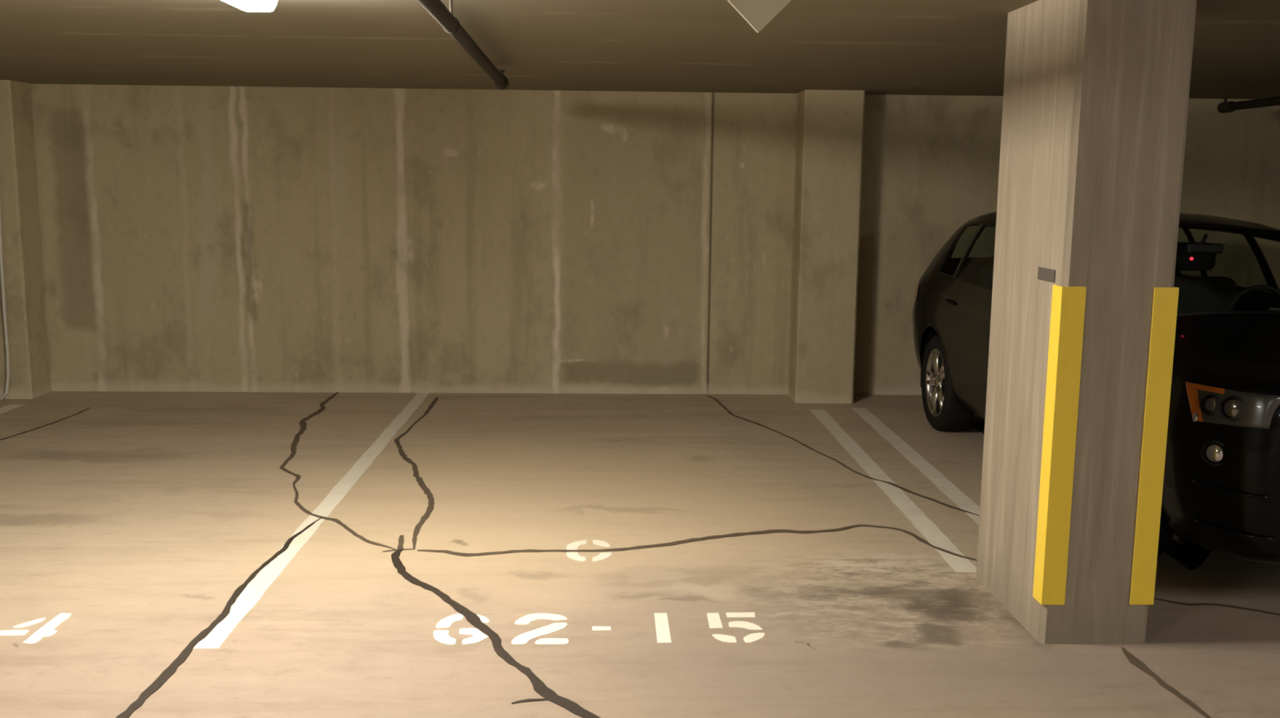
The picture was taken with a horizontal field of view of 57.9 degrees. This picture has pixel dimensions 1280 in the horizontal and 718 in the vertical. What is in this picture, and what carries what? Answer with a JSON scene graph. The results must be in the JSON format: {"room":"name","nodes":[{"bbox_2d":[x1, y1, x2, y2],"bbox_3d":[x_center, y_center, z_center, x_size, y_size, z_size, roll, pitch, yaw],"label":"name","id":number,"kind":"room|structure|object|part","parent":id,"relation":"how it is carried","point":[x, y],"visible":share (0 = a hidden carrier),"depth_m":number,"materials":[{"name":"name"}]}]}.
{"room":"parking garage","nodes":[
{"label":"parking garage","id":0,"kind":"room"},
{"bbox_2d":[0,391,1279,717],"bbox_3d":[-0.512,1.702,0.082,17.400,0.200,18.075,0,9,-2],"label":"floor","id":1,"kind":"structure","parent":0,"point":[137,517],"depth_m":4.74,"materials":[{"name":"concrete"}]},
{"bbox_2d":[0,404,22,413],"bbox_3d":[-4.381,0.399,7.653,0.106,0.002,1.042,0,9,-2],"label":"parking line","id":2,"kind":"object","parent":1,"relation":"on","point":[11,406],"visible":1,"depth_m":8.05,"materials":[{"name":"paint"}]},
{"bbox_2d":[0,613,71,644],"bbox_3d":[-2.147,0.960,4.149,0.222,0.002,0.265,4,9,23],"label":"floor number","id":3,"kind":"object","parent":1,"relation":"on","point":[47,630],"visible":1,"depth_m":4.11,"materials":[{"name":"white paint"}]},
{"bbox_2d":[0,407,90,440],"bbox_3d":[-3.883,0.432,7.466,0.107,0.001,1.237,2,9,9],"label":"crack","id":4,"kind":"object","parent":1,"relation":"on","point":[90,407],"visible":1,"depth_m":7.47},
{"bbox_2d":[115,517,322,717],"bbox_3d":[-1.550,0.925,4.406,0.068,0.002,2.225,1,9,0],"label":"crack","id":5,"kind":"object","parent":1,"relation":"on","point":[171,669],"visible":1,"depth_m":4.00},
{"bbox_2d":[192,392,430,649],"bbox_3d":[-1.565,0.625,6.369,0.096,0.002,4.871,0,9,-2],"label":"parking line","id":6,"kind":"object","parent":1,"relation":"on","point":[256,588],"visible":1,"depth_m":5.20,"materials":[{"name":"white paint"}]},
{"bbox_2d":[280,392,395,550],"bbox_3d":[-1.895,0.547,6.849,0.466,0.001,3.982,-2,9,-18],"label":"crack","id":7,"kind":"object","parent":1,"relation":"on","point":[303,424],"visible":1,"depth_m":6.36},
{"bbox_2d":[394,397,438,549],"bbox_3d":[-1.331,0.560,6.801,0.261,0.001,3.607,-1,9,-9],"label":"crack","id":8,"kind":"object","parent":1,"relation":"on","point":[426,491],"visible":1,"depth_m":6.16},
{"bbox_2d":[382,535,599,717],"bbox_3d":[-0.648,0.958,4.251,0.211,0.002,2.192,-4,10,-28],"label":"crack","id":9,"kind":"object","parent":1,"relation":"on","point":[539,686],"visible":1,"depth_m":4.03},
{"bbox_2d":[566,540,611,561],"bbox_3d":[-0.224,0.839,5.064,0.199,0.002,0.297,0,9,-2],"label":"floor marking","id":10,"kind":"object","parent":1,"relation":"on","point":[575,556],"visible":1,"depth_m":5.03,"materials":[{"name":"white paint"}]},
{"bbox_2d":[433,612,764,645],"bbox_3d":[-0.147,0.975,4.185,1.185,0.002,0.302,0,9,-2],"label":"floor number","id":11,"kind":"object","parent":1,"relation":"on","point":[663,634],"visible":1,"depth_m":4.17,"materials":[{"name":"white paint"}]},
{"bbox_2d":[417,524,977,561],"bbox_3d":[0.241,0.822,5.193,2.432,0.001,0.538,0,9,-2],"label":"crack","id":12,"kind":"object","parent":1,"relation":"on","point":[769,531],"visible":0.99,"depth_m":5.16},
{"bbox_2d":[705,395,979,515],"bbox_3d":[1.021,0.524,7.191,0.153,0.001,3.401,-3,9,-20],"label":"crack","id":13,"kind":"object","parent":1,"relation":"on","point":[715,399],"visible":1,"depth_m":6.52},
{"bbox_2d":[809,409,976,573],"bbox_3d":[1.319,0.627,6.551,0.106,0.002,3.490,0,9,-2],"label":"parking line","id":14,"kind":"object","parent":1,"relation":"on","point":[925,526],"visible":0.97,"depth_m":5.93,"materials":[{"name":"paint"}]},
{"bbox_2d":[852,408,980,524],"bbox_3d":[1.632,0.622,6.601,0.106,0.002,3.523,0,9,-2],"label":"parking line","id":15,"kind":"object","parent":1,"relation":"on","point":[963,502],"visible":0.73,"depth_m":6.63,"materials":[{"name":"paint"}]},
{"bbox_2d":[976,0,1196,644],"bbox_3d":[1.604,-0.161,4.274,0.386,2.255,0.726,0,9,-2],"label":"concrete pillar","id":16,"kind":"structure","parent":1,"relation":"on","point":[1096,92],"depth_m":3.98,"materials":[{"name":"beige concrete"}]},
{"bbox_2d":[1037,266,1055,283],"bbox_3d":[1.417,-0.294,4.032,0.004,0.044,0.154,0,9,-2],"label":"wall plate","id":17,"kind":"object","parent":16,"relation":"attached to","point":[1043,273],"visible":1,"depth_m":4.02,"materials":[{"name":"grey metal"}]},
{"bbox_2d":[1032,284,1086,605],"bbox_3d":[1.452,0.304,4.009,0.084,1.119,0.084,0,9,-2],"label":"guard","id":18,"kind":"object","parent":16,"relation":"attached to","point":[1068,303],"visible":1,"depth_m":3.98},
{"bbox_2d":[1129,286,1178,604],"bbox_3d":[1.768,0.306,4.019,0.084,1.119,0.084,0,9,-2],"label":"guard","id":19,"kind":"object","parent":16,"relation":"attached to","point":[1165,304],"visible":0.86,"depth_m":3.97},
{"bbox_2d":[912,212,1279,570],"bbox_3d":[2.813,-0.019,6.200,2.100,1.525,4.212,0,9,-2],"label":"car","id":20,"kind":"object","parent":1,"relation":"on","point":[1221,489],"visible":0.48,"depth_m":4.79,"materials":[{"name":"black paint"}]},
{"bbox_2d":[914,283,919,302],"bbox_3d":[1.929,-0.475,8.066,0.027,0.131,0.214,2,9,12],"label":"tail light","id":21,"kind":"object","parent":20,"relation":"attached to","point":[917,293],"depth_m":7.99,"materials":[{"name":"plastic"}]},
{"bbox_3d":[1.915,-0.355,7.190,0.044,0.026,0.188,0,9,-2],"label":"door handle","id":22,"kind":"part","parent":20,"relation":"part of","materials":[{"name":"black paint"}]},
{"bbox_3d":[2.773,-0.348,7.531,1.160,0.500,0.160,0,9,-2],"label":"backrest","id":23,"kind":"part","parent":20,"relation":"part of","materials":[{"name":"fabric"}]},
{"bbox_2d":[1186,234,1223,260],"bbox_3d":[2.853,-0.563,5.816,0.180,0.134,0.068,0,9,-2],"label":"mirror","id":24,"kind":"object","parent":20,"relation":"attached to","point":[1202,247],"depth_m":5.82,"materials":[{"name":"black mirror"}]},
{"bbox_3d":[3.141,-0.213,6.612,0.480,0.520,0.160,0,9,-2],"label":"backrest","id":25,"kind":"part","parent":20,"relation":"part of","materials":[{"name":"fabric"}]},
{"bbox_2d":[1200,439,1224,466],"bbox_3d":[2.135,0.348,4.285,0.038,0.108,0.108,-8,12,-43],"label":"fog light","id":26,"kind":"object","parent":20,"relation":"attached to","point":[1212,451],"depth_m":4.27,"materials":[{"name":"silver glass"}]},
{"bbox_3d":[2.168,0.482,4.258,0.043,0.012,0.293,-5,11,-34],"label":"bumper trim","id":27,"kind":"part","parent":20,"relation":"part of","materials":[{"name":"black paint"}]},
{"bbox_3d":[2.193,0.636,4.280,0.053,0.016,0.301,-6,11,-36],"label":"bumper trim","id":28,"kind":"part","parent":20,"relation":"part of","materials":[{"name":"black paint"}]},
{"bbox_2d":[1121,648,1211,717],"bbox_3d":[1.706,1.063,3.719,0.044,0.001,0.676,0,9,-5],"label":"crack","id":29,"kind":"object","parent":1,"relation":"on","point":[1131,659],"visible":1,"depth_m":3.79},
{"bbox_2d":[1154,598,1279,615],"bbox_3d":[2.277,0.959,4.438,0.606,0.001,0.068,4,9,22],"label":"crack","id":30,"kind":"object","parent":1,"relation":"on","point":[1175,602],"visible":0.94,"depth_m":4.47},
{"bbox_2d":[0,0,1279,99],"bbox_3d":[-0.487,-0.725,-0.291,17.400,0.200,18.075,0,9,-2],"label":"ceiling","id":31,"kind":"structure","parent":0,"point":[935,47],"depth_m":5.64,"materials":[{"name":"concrete"}]},
{"bbox_2d":[0,204,9,400],"bbox_3d":[-4.524,-0.805,8.135,0.100,2.233,0.042,-3,9,-23],"label":"hanging cable","id":32,"kind":"object","parent":31,"relation":"hanging from","point":[7,362],"visible":1,"depth_m":8.21,"materials":[{"name":"white plastic"}]},
{"bbox_2d":[222,0,277,11],"bbox_3d":[-1.299,-1.191,3.660,0.156,0.092,0.634,0,9,-2],"label":"ceiling light","id":33,"kind":"object","parent":31,"relation":"attached to","point":[245,5],"visible":1,"depth_m":3.85,"materials":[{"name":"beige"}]},
{"bbox_2d":[417,0,508,89],"bbox_3d":[-0.675,-1.217,4.037,0.076,0.142,5.167,0,9,-2],"label":"pipe","id":34,"kind":"object","parent":31,"relation":"hanging from","point":[437,9],"visible":1,"depth_m":4.36,"materials":[{"name":"metal"}]},
{"bbox_2d":[727,0,791,32],"bbox_3d":[0.261,-0.916,2.499,0.408,0.408,0.012,0,9,-2],"label":"board","id":35,"kind":"object","parent":31,"relation":"hanging from","point":[757,13],"visible":1,"depth_m":2.52,"materials":[{"name":"metal"}]},
{"bbox_2d":[1217,96,1279,112],"bbox_3d":[4.135,-1.319,5.022,0.076,0.142,6.076,0,9,-2],"label":"pipe","id":36,"kind":"object","parent":31,"relation":"hanging from","point":[1226,106],"visible":1,"depth_m":7.69,"materials":[{"name":"metal"}]},
{"bbox_2d":[30,84,1279,395],"bbox_3d":[-0.768,-0.868,8.725,17.400,2.255,0.200,0,9,-2],"label":"wall","id":37,"kind":"structure","parent":0,"point":[194,238],"depth_m":8.62,"materials":[{"name":"concrete"}]},
{"bbox_2d":[0,80,51,399],"bbox_3d":[-4.633,-0.850,8.350,0.470,2.255,0.315,0,9,-2],"label":"pilaster","id":38,"kind":"object","parent":37,"relation":"attached to","point":[22,258],"visible":1,"depth_m":8.29,"materials":[{"name":"concrete"}]},
{"bbox_2d":[788,89,865,404],"bbox_3d":[1.365,-0.815,8.518,0.432,2.255,0.355,0,9,-2],"label":"pilaster","id":39,"kind":"object","parent":37,"relation":"attached to","point":[829,126],"visible":1,"depth_m":8.35,"materials":[{"name":"concrete"}]}
]}

